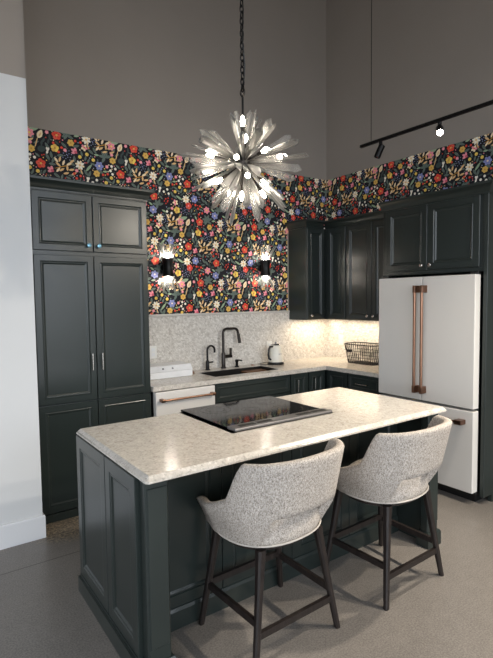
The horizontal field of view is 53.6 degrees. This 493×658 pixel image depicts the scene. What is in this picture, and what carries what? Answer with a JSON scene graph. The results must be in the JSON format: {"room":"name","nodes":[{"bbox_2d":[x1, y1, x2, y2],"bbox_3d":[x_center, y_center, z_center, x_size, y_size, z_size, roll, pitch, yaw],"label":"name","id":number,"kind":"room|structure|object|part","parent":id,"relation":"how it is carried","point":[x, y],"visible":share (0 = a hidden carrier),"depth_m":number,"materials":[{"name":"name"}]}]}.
{"room":"kitchen","nodes":[
{"label":"kitchen","id":0,"kind":"room"},
{"bbox_2d":[0,0,42,524],"bbox_3d":[-3.988,-1.246,1.880,5.695,5.600,0.799,-3,4,-35],"label":"wall","id":1,"kind":"structure","parent":0,"point":[20,463],"depth_m":3.20,"materials":[{"name":"white paint"}]},
{"bbox_2d":[0,513,45,549],"bbox_3d":[-3.756,1.482,1.788,5.700,0.160,0.175,-3,4,-35],"label":"baseboard","id":2,"kind":"structure","parent":1,"relation":"attached to","point":[27,530],"depth_m":3.28,"materials":[{"name":"paint"}]},
{"bbox_2d":[23,0,325,314],"bbox_3d":[-2.766,-1.352,3.355,9.400,5.600,0.203,-3,4,-35],"label":"wall","id":3,"kind":"structure","parent":0,"point":[116,90],"depth_m":4.77,"materials":[{"name":"grey paint"}]},
{"bbox_2d":[157,242,181,294],"bbox_3d":[-0.734,-0.577,4.603,0.259,0.505,0.182,-3,4,-35],"label":"wall sconce","id":4,"kind":"object","parent":3,"relation":"attached to","point":[166,267],"visible":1,"depth_m":4.57,"materials":[{"name":"black metal"}]},
{"bbox_2d":[149,310,289,316],"bbox_3d":[-0.324,-0.156,5.014,1.988,0.024,0.030,-3,4,-35],"label":"trim","id":5,"kind":"structure","parent":3,"relation":"attached to","point":[284,311],"depth_m":5.01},
{"bbox_2d":[149,313,326,369],"bbox_3d":[-0.081,0.116,5.212,2.588,0.548,0.012,-3,4,-35],"label":"backsplash","id":6,"kind":"structure","parent":3,"relation":"attached to","point":[187,339],"depth_m":5.17,"materials":[{"name":"stone"}]},
{"bbox_2d":[150,346,156,358],"bbox_3d":[-0.885,0.220,4.634,0.074,0.120,0.008,-3,4,-35],"label":"wall outlet","id":7,"kind":"object","parent":6,"relation":"attached to","point":[153,349],"visible":0.85,"depth_m":4.63,"materials":[{"name":"white plastic"}]},
{"bbox_2d":[267,341,271,351],"bbox_3d":[0.257,0.196,5.444,0.074,0.120,0.008,-3,4,-35],"label":"wall outlet","id":8,"kind":"object","parent":6,"relation":"attached to","point":[269,343],"visible":0.58,"depth_m":5.43,"materials":[{"name":"white plastic"}]},
{"bbox_2d":[254,245,277,291],"bbox_3d":[0.211,-0.652,5.249,0.242,0.514,0.216,-3,4,-35],"label":"wall sconce","id":9,"kind":"object","parent":3,"relation":"attached to","point":[264,268],"visible":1,"depth_m":5.24,"materials":[{"name":"black metal"}]},
{"bbox_2d":[285,218,325,319],"bbox_3d":[0.675,-0.653,5.495,0.332,1.090,0.353,-3,4,-35],"label":"upper cabinet","id":10,"kind":"object","parent":3,"relation":"attached to","point":[306,237],"visible":1,"depth_m":5.41,"materials":[{"name":"paint"}]},
{"bbox_3d":[0.653,-1.155,5.452,0.293,0.084,0.353,-3,4,-35],"label":"crown moulding","id":11,"kind":"part","parent":10,"relation":"part of","materials":[{"name":"paint"}]},
{"bbox_3d":[0.766,-0.607,5.402,0.255,0.990,0.020,-3,4,-35],"label":"door","id":12,"kind":"part","parent":10,"relation":"part of","materials":[{"name":"paint"}]},
{"bbox_2d":[0,489,492,657],"bbox_3d":[0.045,1.700,-0.377,9.400,0.100,9.800,-3,4,-35],"label":"floor","id":13,"kind":"structure","parent":0,"point":[44,613],"depth_m":2.55,"materials":[{"name":"concrete"}]},
{"bbox_2d":[29,175,154,523],"bbox_3d":[-1.290,0.148,3.963,0.951,2.496,0.643,-3,4,-35],"label":"pantry cabinet","id":14,"kind":"object","parent":13,"relation":"on","point":[90,262],"visible":0.81,"depth_m":3.66,"materials":[{"name":"paint"}]},
{"bbox_3d":[-1.333,-0.776,3.545,0.423,0.412,0.020,-3,4,-35],"label":"door","id":15,"kind":"part","parent":14,"relation":"part of","materials":[{"name":"paint"}]},
{"bbox_3d":[-1.324,0.003,3.593,0.423,1.083,0.020,-3,4,-35],"label":"door","id":16,"kind":"part","parent":14,"relation":"part of","materials":[{"name":"paint"}]},
{"bbox_3d":[-1.313,0.951,3.651,0.423,0.792,0.020,-3,4,-35],"label":"door","id":17,"kind":"part","parent":14,"relation":"part of","materials":[{"name":"paint"}]},
{"bbox_3d":[-1.305,-1.056,3.888,0.951,0.084,0.643,-3,4,-35],"label":"crown moulding","id":18,"kind":"part","parent":14,"relation":"part of","materials":[{"name":"paint"}]},
{"bbox_3d":[-1.099,0.245,3.732,0.012,0.127,0.035,-3,4,-35],"label":"handle","id":19,"kind":"part","parent":14,"relation":"part of","materials":[{"name":"silver metal"}]},
{"bbox_3d":[-0.980,-0.795,3.795,0.432,0.412,0.020,-3,4,-35],"label":"door","id":20,"kind":"part","parent":14,"relation":"part of","materials":[{"name":"paint"}]},
{"bbox_3d":[-0.971,-0.016,3.843,0.432,1.083,0.020,-3,4,-35],"label":"door","id":21,"kind":"part","parent":14,"relation":"part of","materials":[{"name":"paint"}]},
{"bbox_3d":[-0.959,0.931,3.901,0.432,0.792,0.020,-3,4,-35],"label":"door","id":22,"kind":"part","parent":14,"relation":"part of","materials":[{"name":"paint"}]},
{"bbox_2d":[151,385,215,416],"bbox_3d":[-0.664,0.927,4.403,0.580,0.872,0.665,-3,4,-35],"label":"dishwasher","id":23,"kind":"object","parent":13,"relation":"on","point":[166,402],"visible":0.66,"depth_m":4.12,"materials":[{"name":"white metal"}]},
{"bbox_3d":[-0.480,0.577,4.124,0.480,0.019,0.019,-3,4,-35],"label":"handle","id":24,"kind":"part","parent":23,"relation":"part of","materials":[{"name":"brown metal"}]},
{"bbox_2d":[213,375,289,403],"bbox_3d":[-0.089,0.891,4.862,0.882,0.874,0.600,-3,4,-35],"label":"base cabinet","id":25,"kind":"object","parent":13,"relation":"on","point":[276,386],"visible":0.31,"depth_m":4.59,"materials":[{"name":"paint"}]},
{"bbox_2d":[150,356,378,391],"bbox_3d":[0.312,0.437,4.691,2.575,0.039,1.321,-3,4,-35],"label":"countertop","id":26,"kind":"structure","parent":25,"relation":"on","point":[295,366],"depth_m":4.79,"materials":[{"name":"stone"}]},
{"bbox_2d":[150,361,192,379],"bbox_3d":[-0.793,0.384,4.506,0.543,0.114,0.242,-3,4,-35],"label":"bread box","id":27,"kind":"object","parent":26,"relation":"on","point":[164,370],"visible":0.72,"depth_m":4.46,"materials":[{"name":"white metal"}]},
{"bbox_3d":[-0.794,0.353,4.504,0.543,0.052,0.242,-3,4,-35],"label":"lid","id":28,"kind":"part","parent":27,"relation":"part of","materials":[{"name":"white metal"}]},
{"bbox_2d":[205,345,215,369],"bbox_3d":[-0.363,0.285,4.924,0.118,0.252,0.047,-3,4,-35],"label":"filter faucet","id":29,"kind":"object","parent":26,"relation":"on","point":[214,350],"visible":1,"depth_m":4.90,"materials":[{"name":"black metal"}]},
{"bbox_3d":[-0.358,0.242,4.925,0.104,0.167,0.021,-3,4,-35],"label":"spout","id":30,"kind":"part","parent":29,"relation":"part of","materials":[{"name":"black metal"}]},
{"bbox_2d":[221,327,240,368],"bbox_3d":[-0.160,0.191,5.063,0.244,0.418,0.054,-3,4,-35],"label":"kitchen faucet","id":31,"kind":"object","parent":26,"relation":"on","point":[223,356],"visible":1,"depth_m":5.01,"materials":[{"name":"black metal"}]},
{"bbox_3d":[-0.188,0.247,5.046,0.084,0.102,0.034,-3,4,-35],"label":"lever","id":32,"kind":"part","parent":31,"relation":"part of","materials":[{"name":"black metal"}]},
{"bbox_3d":[-0.161,0.108,5.056,0.215,0.254,0.031,-3,4,-35],"label":"spout","id":33,"kind":"part","parent":31,"relation":"part of","materials":[{"name":"black metal"}]},
{"bbox_2d":[200,366,277,384],"bbox_3d":[-0.066,0.514,4.825,0.769,0.199,0.324,-3,4,-35],"label":"sink","id":34,"kind":"object","parent":26,"relation":"in","point":[238,370],"visible":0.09,"depth_m":4.93,"materials":[{"name":"black metal"}]},
{"bbox_2d":[241,369,266,372],"bbox_3d":[0.076,0.434,5.037,0.254,0.016,0.104,-3,4,-35],"label":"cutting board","id":35,"kind":"object","parent":34,"relation":"in","point":[253,370],"visible":0.86,"depth_m":5.02,"materials":[{"name":"brown wood"}]},
{"bbox_2d":[259,342,283,364],"bbox_3d":[0.270,0.258,5.296,0.269,0.244,0.205,-1,4,-6],"label":"electric kettle","id":36,"kind":"object","parent":26,"relation":"on","point":[275,356],"visible":1,"depth_m":5.22,"materials":[{"name":"white plastic"}]},
{"bbox_3d":[0.253,0.258,5.221,0.024,0.160,0.079,3,5,43],"label":"handle","id":37,"kind":"part","parent":36,"relation":"part of","materials":[{"name":"black plastic"}]},
{"bbox_2d":[344,342,378,365],"bbox_3d":[1.274,0.263,5.242,0.272,0.212,0.447,-3,4,-35],"label":"wire basket","id":38,"kind":"object","parent":26,"relation":"on","point":[361,347],"visible":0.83,"depth_m":5.25,"materials":[{"name":"black metal"}]},
{"bbox_3d":[0.258,0.930,4.755,0.432,0.580,0.020,-3,4,-35],"label":"door","id":39,"kind":"part","parent":25,"relation":"part of","materials":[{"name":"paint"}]},
{"bbox_2d":[76,414,440,657],"bbox_3d":[0.165,0.998,2.968,2.108,0.886,0.919,-3,4,-35],"label":"kitchen island","id":40,"kind":"object","parent":13,"relation":"on","point":[145,549],"visible":0.45,"depth_m":2.45,"materials":[{"name":"paint"}]},
{"bbox_3d":[-0.798,0.988,2.545,0.022,0.786,0.452,-3,4,-35],"label":"panel","id":41,"kind":"part","parent":40,"relation":"part of","materials":[{"name":"paint"}]},
{"bbox_3d":[-0.691,1.438,2.417,0.036,0.098,0.825,-3,4,-35],"label":"moulding","id":42,"kind":"part","parent":40,"relation":"part of","materials":[{"name":"paint"}]},
{"bbox_3d":[-0.559,1.006,2.208,0.022,0.786,0.363,-3,4,-35],"label":"panel","id":43,"kind":"part","parent":40,"relation":"part of","materials":[{"name":"paint"}]},
{"bbox_3d":[-0.382,1.060,2.070,0.106,0.886,0.064,-3,4,-35],"label":"corner post","id":44,"kind":"part","parent":40,"relation":"part of","materials":[{"name":"paint"}]},
{"bbox_3d":[-0.329,0.990,2.420,0.475,0.786,0.020,-3,4,-35],"label":"panel","id":45,"kind":"part","parent":40,"relation":"part of","materials":[{"name":"paint"}]},
{"bbox_3d":[0.062,0.968,2.696,0.475,0.786,0.020,-3,4,-35],"label":"panel","id":46,"kind":"part","parent":40,"relation":"part of","materials":[{"name":"paint"}]},
{"bbox_2d":[76,387,446,484],"bbox_3d":[0.171,0.542,2.932,2.078,0.028,0.956,-3,4,-35],"label":"island countertop","id":47,"kind":"structure","parent":40,"relation":"on","point":[156,449],"depth_m":2.58,"materials":[{"name":"stone"}]},
{"bbox_2d":[181,396,331,431],"bbox_3d":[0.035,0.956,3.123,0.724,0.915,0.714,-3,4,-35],"label":"cooktop","id":48,"kind":"object","parent":47,"relation":"in","point":[240,415],"visible":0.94,"depth_m":3.00,"materials":[{"name":"black glass"}]},
{"bbox_3d":[0.212,0.523,2.838,0.724,0.018,0.083,-3,4,-35],"label":"vent trim","id":49,"kind":"part","parent":48,"relation":"part of","materials":[{"name":"metal"}]},
{"bbox_3d":[0.266,1.394,2.856,1.916,0.108,0.032,-3,4,-35],"label":"moulding","id":50,"kind":"part","parent":40,"relation":"part of","materials":[{"name":"paint"}]},
{"bbox_3d":[0.453,0.947,2.973,0.475,0.786,0.020,-3,4,-35],"label":"panel","id":51,"kind":"part","parent":40,"relation":"part of","materials":[{"name":"paint"}]},
{"bbox_3d":[0.843,0.925,3.249,0.475,0.786,0.020,-3,4,-35],"label":"panel","id":52,"kind":"part","parent":40,"relation":"part of","materials":[{"name":"paint"}]},
{"bbox_3d":[1.195,0.973,3.186,0.106,0.886,0.064,-3,4,-35],"label":"corner post","id":53,"kind":"part","parent":40,"relation":"part of","materials":[{"name":"paint"}]},
{"bbox_2d":[197,438,344,657],"bbox_3d":[0.144,1.006,2.357,0.654,0.947,0.578,-3,4,-37],"label":"bar stool","id":54,"kind":"object","parent":13,"relation":"on","point":[275,506],"visible":1,"depth_m":2.15,"materials":[{"name":"fabric"}]},
{"bbox_3d":[-0.177,1.221,2.441,0.132,0.515,0.051,0,4,4],"label":"leg","id":55,"kind":"part","parent":54,"relation":"part of","materials":[{"name":"brown wood"}]},
{"bbox_3d":[0.058,1.236,2.142,0.051,0.515,0.138,0,4,12],"label":"leg","id":56,"kind":"part","parent":54,"relation":"part of","materials":[{"name":"brown wood"}]},
{"bbox_3d":[0.104,0.959,2.405,0.480,0.040,0.412,-3,4,-37],"label":"seat frame","id":57,"kind":"part","parent":54,"relation":"part of","materials":[{"name":"grey fabric"}]},
{"bbox_3d":[0.143,0.742,2.339,0.654,0.419,0.572,-3,4,-37],"label":"backrest","id":58,"kind":"part","parent":54,"relation":"part of","materials":[{"name":"fabric"}]},
{"bbox_3d":[0.169,1.201,2.699,0.051,0.515,0.132,0,4,13],"label":"leg","id":59,"kind":"part","parent":54,"relation":"part of","materials":[{"name":"brown wood"}]},
{"bbox_3d":[0.109,0.881,2.394,0.525,0.136,0.446,-3,4,-37],"label":"seat","id":60,"kind":"part","parent":54,"relation":"part of","materials":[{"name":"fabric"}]},
{"bbox_3d":[0.390,1.217,2.391,0.138,0.515,0.051,0,4,4],"label":"leg","id":61,"kind":"part","parent":54,"relation":"part of","materials":[{"name":"brown wood"}]},
{"bbox_2d":[289,372,307,394],"bbox_3d":[0.380,0.866,5.172,0.238,0.874,0.635,-3,4,-35],"label":"base cabinet","id":62,"kind":"object","parent":13,"relation":"on","point":[298,382],"visible":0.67,"depth_m":4.92,"materials":[{"name":"paint"}]},
{"bbox_2d":[308,370,324,391],"bbox_3d":[0.577,0.855,5.312,0.241,0.874,0.635,-3,4,-35],"label":"base cabinet","id":63,"kind":"object","parent":13,"relation":"on","point":[316,379],"visible":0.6,"depth_m":5.06,"materials":[{"name":"paint"}]},
{"bbox_2d":[325,370,347,388],"bbox_3d":[0.997,0.841,5.454,0.600,0.874,0.888,-3,4,-35],"label":"base cabinet","id":64,"kind":"object","parent":13,"relation":"on","point":[333,379],"visible":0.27,"depth_m":5.03,"materials":[{"name":"paint"}]},
{"bbox_2d":[348,373,381,394],"bbox_3d":[1.363,0.870,4.908,0.635,0.874,0.421,-3,4,-35],"label":"base cabinet","id":65,"kind":"object","parent":13,"relation":"on","point":[363,383],"visible":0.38,"depth_m":4.72,"materials":[{"name":"paint"}]},
{"bbox_2d":[322,415,451,610],"bbox_3d":[0.833,0.970,2.797,0.654,0.947,0.578,-3,4,-37],"label":"bar stool","id":66,"kind":"object","parent":13,"relation":"on","point":[396,469],"visible":0.97,"depth_m":2.59,"materials":[{"name":"fabric"}]},
{"bbox_3d":[0.512,1.185,2.881,0.132,0.515,0.051,0,4,4],"label":"leg","id":67,"kind":"part","parent":66,"relation":"part of","materials":[{"name":"brown wood"}]},
{"bbox_3d":[0.857,1.165,3.139,0.051,0.515,0.132,0,4,13],"label":"leg","id":68,"kind":"part","parent":66,"relation":"part of","materials":[{"name":"brown wood"}]},
{"bbox_3d":[0.793,0.923,2.845,0.480,0.040,0.412,-3,4,-37],"label":"seat frame","id":69,"kind":"part","parent":66,"relation":"part of","materials":[{"name":"brown wood"}]},
{"bbox_3d":[0.747,1.201,2.582,0.051,0.515,0.138,0,4,12],"label":"leg","id":70,"kind":"part","parent":66,"relation":"part of","materials":[{"name":"brown wood"}]},
{"bbox_3d":[0.798,0.846,2.833,0.525,0.136,0.446,-3,4,-37],"label":"seat","id":71,"kind":"part","parent":66,"relation":"part of","materials":[{"name":"fabric"}]},
{"bbox_3d":[0.832,0.707,2.778,0.654,0.419,0.572,-3,4,-37],"label":"backrest","id":72,"kind":"part","parent":66,"relation":"part of","materials":[{"name":"fabric"}]},
{"bbox_3d":[1.079,1.182,2.830,0.138,0.515,0.051,0,4,4],"label":"leg","id":73,"kind":"part","parent":66,"relation":"part of","materials":[{"name":"brown wood"}]},
{"bbox_2d":[379,271,483,501],"bbox_3d":[1.714,0.436,4.269,0.742,1.812,0.910,-3,4,-35],"label":"refrigerator","id":74,"kind":"object","parent":13,"relation":"on","point":[431,327],"visible":0.82,"depth_m":3.93,"materials":[{"name":"white metal"}]},
{"bbox_3d":[1.363,0.072,4.283,0.075,1.035,0.450,-3,4,-35],"label":"door","id":75,"kind":"part","parent":74,"relation":"part of","materials":[{"name":"white metal"}]},
{"bbox_3d":[1.397,0.087,4.070,0.025,0.840,0.025,-3,4,-35],"label":"handle","id":76,"kind":"part","parent":74,"relation":"part of","materials":[{"name":"brown metal"}]},
{"bbox_3d":[1.436,0.090,4.015,0.025,0.840,0.025,-3,4,-35],"label":"handle","id":77,"kind":"part","parent":74,"relation":"part of","materials":[{"name":"brown metal"}]},
{"bbox_3d":[1.506,0.936,4.148,0.075,0.642,0.910,-3,4,-35],"label":"freezer drawer","id":78,"kind":"part","parent":74,"relation":"part of","materials":[{"name":"white metal"}]},
{"bbox_3d":[1.627,0.091,3.910,0.075,1.035,0.456,-3,4,-35],"label":"door","id":79,"kind":"part","parent":74,"relation":"part of","materials":[{"name":"white metal"}]},
{"bbox_2d":[378,179,492,501],"bbox_3d":[1.780,0.103,4.258,0.668,2.475,1.044,-3,4,-35],"label":"tall cabinet","id":80,"kind":"object","parent":13,"relation":"on","point":[449,231],"visible":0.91,"depth_m":3.87,"materials":[{"name":"paint"}]},
{"bbox_3d":[1.394,-0.779,4.263,0.020,0.545,0.423,-3,4,-35],"label":"door","id":81,"kind":"part","parent":80,"relation":"part of","materials":[{"name":"paint"}]},
{"bbox_3d":[1.766,-1.090,4.184,0.668,0.084,1.043,-3,4,-35],"label":"crown moulding","id":82,"kind":"part","parent":80,"relation":"part of","materials":[{"name":"paint"}]},
{"bbox_3d":[1.650,-0.760,3.902,0.020,0.545,0.450,-3,4,-35],"label":"door","id":83,"kind":"part","parent":80,"relation":"part of","materials":[{"name":"paint"}]},
{"bbox_3d":[2.065,0.162,3.905,0.616,2.395,0.032,-3,4,-35],"label":"panel","id":84,"kind":"part","parent":80,"relation":"part of","materials":[{"name":"paint"}]},
{"bbox_2d":[326,0,492,357],"bbox_3d":[3.818,-1.349,2.019,0.203,5.600,9.600,-3,4,-35],"label":"wall","id":85,"kind":"structure","parent":0,"point":[432,59],"depth_m":4.92,"materials":[{"name":"grey paint"}]},
{"bbox_2d":[327,319,378,361],"bbox_3d":[1.362,0.117,5.425,0.012,0.485,1.335,-3,4,-35],"label":"backsplash","id":86,"kind":"structure","parent":85,"relation":"attached to","point":[351,330],"depth_m":5.62,"materials":[{"name":"stone"}]},
{"bbox_2d":[339,335,342,344],"bbox_3d":[1.113,0.126,5.761,0.008,0.120,0.074,-3,4,-35],"label":"wall outlet","id":87,"kind":"object","parent":86,"relation":"attached to","point":[340,336],"visible":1,"depth_m":5.76,"materials":[{"name":"white plastic"}]},
{"bbox_2d":[324,210,384,320],"bbox_3d":[1.209,-0.646,5.275,0.358,1.090,1.329,-3,4,-35],"label":"upper cabinet","id":88,"kind":"object","parent":85,"relation":"attached to","point":[354,245],"visible":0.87,"depth_m":5.14,"materials":[{"name":"paint"}]},
{"bbox_3d":[0.990,-0.607,5.358,0.020,0.990,0.262,-3,4,-35],"label":"door","id":89,"kind":"part","parent":88,"relation":"part of","materials":[{"name":"paint"}]},
{"bbox_3d":[1.165,-1.135,5.033,0.052,0.084,1.027,-3,4,-35],"label":"crown moulding","id":90,"kind":"part","parent":88,"relation":"part of","materials":[{"name":"paint"}]},
{"bbox_3d":[1.176,-0.593,5.097,0.020,0.990,0.343,-3,4,-35],"label":"door","id":91,"kind":"part","parent":88,"relation":"part of","materials":[{"name":"paint"}]},
{"bbox_3d":[1.380,-0.578,4.809,0.020,0.990,0.351,-3,4,-35],"label":"door","id":92,"kind":"part","parent":88,"relation":"part of","materials":[{"name":"paint"}]},
{"bbox_3d":[-0.024,-3.989,-0.728,9.400,0.100,9.800,-3,4,-35],"label":"ceiling","id":93,"kind":"structure","parent":0,"visible":0},
{"bbox_2d":[178,0,307,224],"bbox_3d":[-0.032,-2.349,2.564,0.639,3.576,0.621,0,4,17],"label":"chandelier","id":94,"kind":"object","parent":93,"relation":"hanging from","point":[239,162],"visible":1,"depth_m":2.61,"materials":[{"name":"black metal"}]},
{"bbox_3d":[-0.208,-0.850,2.626,0.055,0.028,0.028,-3,4,-35],"label":"bulb","id":95,"kind":"part","parent":94,"relation":"part of","materials":[{"name":"white glass"}]},
{"bbox_3d":[-0.187,-0.929,2.563,0.056,0.026,0.027,-3,4,-35],"label":"bulb","id":96,"kind":"part","parent":94,"relation":"part of","materials":[{"name":"white glass"}]},
{"bbox_3d":[-0.149,-0.785,2.589,0.050,0.040,0.027,-3,4,-35],"label":"bulb","id":97,"kind":"part","parent":94,"relation":"part of","materials":[{"name":"white glass"}]},
{"bbox_3d":[-0.109,-0.926,2.620,0.141,0.029,0.020,-3,4,-35],"label":"lamp arm","id":98,"kind":"part","parent":94,"relation":"part of"},
{"bbox_3d":[-0.090,-0.841,2.634,0.121,0.092,0.019,-4,5,-39],"label":"lamp arm","id":99,"kind":"part","parent":94,"relation":"part of"},
{"bbox_3d":[-0.022,-0.804,2.652,0.019,0.135,0.064,0,4,8],"label":"lamp arm","id":100,"kind":"part","parent":94,"relation":"part of"},
{"bbox_3d":[-0.026,-0.714,2.625,0.028,0.055,0.028,-3,4,-35],"label":"bulb","id":101,"kind":"part","parent":94,"relation":"part of","materials":[{"name":"white glass"}]},
{"bbox_3d":[-0.033,-2.225,2.609,0.022,1.870,0.022,0,4,10],"label":"chain","id":102,"kind":"part","parent":94,"relation":"part of","materials":[{"name":"black metal"}]},
{"bbox_3d":[-0.021,-1.116,2.624,0.025,0.056,0.027,-3,4,-35],"label":"bulb","id":103,"kind":"part","parent":94,"relation":"part of","materials":[{"name":"white glass"}]},
{"bbox_3d":[-0.019,-1.115,2.678,0.011,0.320,0.011,-1,4,-13],"label":"stem","id":104,"kind":"part","parent":94,"relation":"part of","materials":[{"name":"black metal"}]},
{"bbox_3d":[-0.028,-2.183,2.615,0.031,1.742,0.032,-3,4,-35],"label":"power cord","id":105,"kind":"part","parent":94,"relation":"part of","materials":[{"name":"black plastic"}]},
{"bbox_3d":[0.045,-0.921,2.592,0.019,0.023,0.141,-3,4,-32],"label":"lamp arm","id":106,"kind":"part","parent":94,"relation":"part of"},
{"bbox_3d":[0.045,-0.836,2.752,0.109,0.108,0.019,-4,5,-43],"label":"lamp arm","id":107,"kind":"part","parent":94,"relation":"part of"},
{"bbox_3d":[0.093,-0.775,2.802,0.046,0.045,0.027,-3,4,-35],"label":"bulb","id":108,"kind":"part","parent":94,"relation":"part of","materials":[{"name":"white glass"}]},
{"bbox_3d":[0.098,-0.774,2.584,0.027,0.043,0.048,-3,4,-35],"label":"bulb","id":109,"kind":"part","parent":94,"relation":"part of","materials":[{"name":"white glass"}]},
{"bbox_3d":[0.097,-0.921,2.511,0.027,0.026,0.056,-3,4,-35],"label":"bulb","id":110,"kind":"part","parent":94,"relation":"part of","materials":[{"name":"white glass"}]},
{"bbox_2d":[371,0,371,125],"label":"cable","id":111,"kind":"object","parent":93,"relation":"hanging from","point":[371,0],"depth_m":4.06,"materials":[{"name":"black metal"}]},
{"bbox_2d":[360,100,492,158],"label":"track light","id":112,"kind":"object","parent":93,"relation":"hanging from","point":[381,146],"depth_m":3.64,"materials":[{"name":"black metal"}]},
{"bbox_3d":[2.000,-1.489,2.761,0.026,0.023,3.525,-3,4,-35],"label":"rail","id":113,"kind":"part","parent":112,"relation":"part of","materials":[{"name":"black metal"}]}
]}

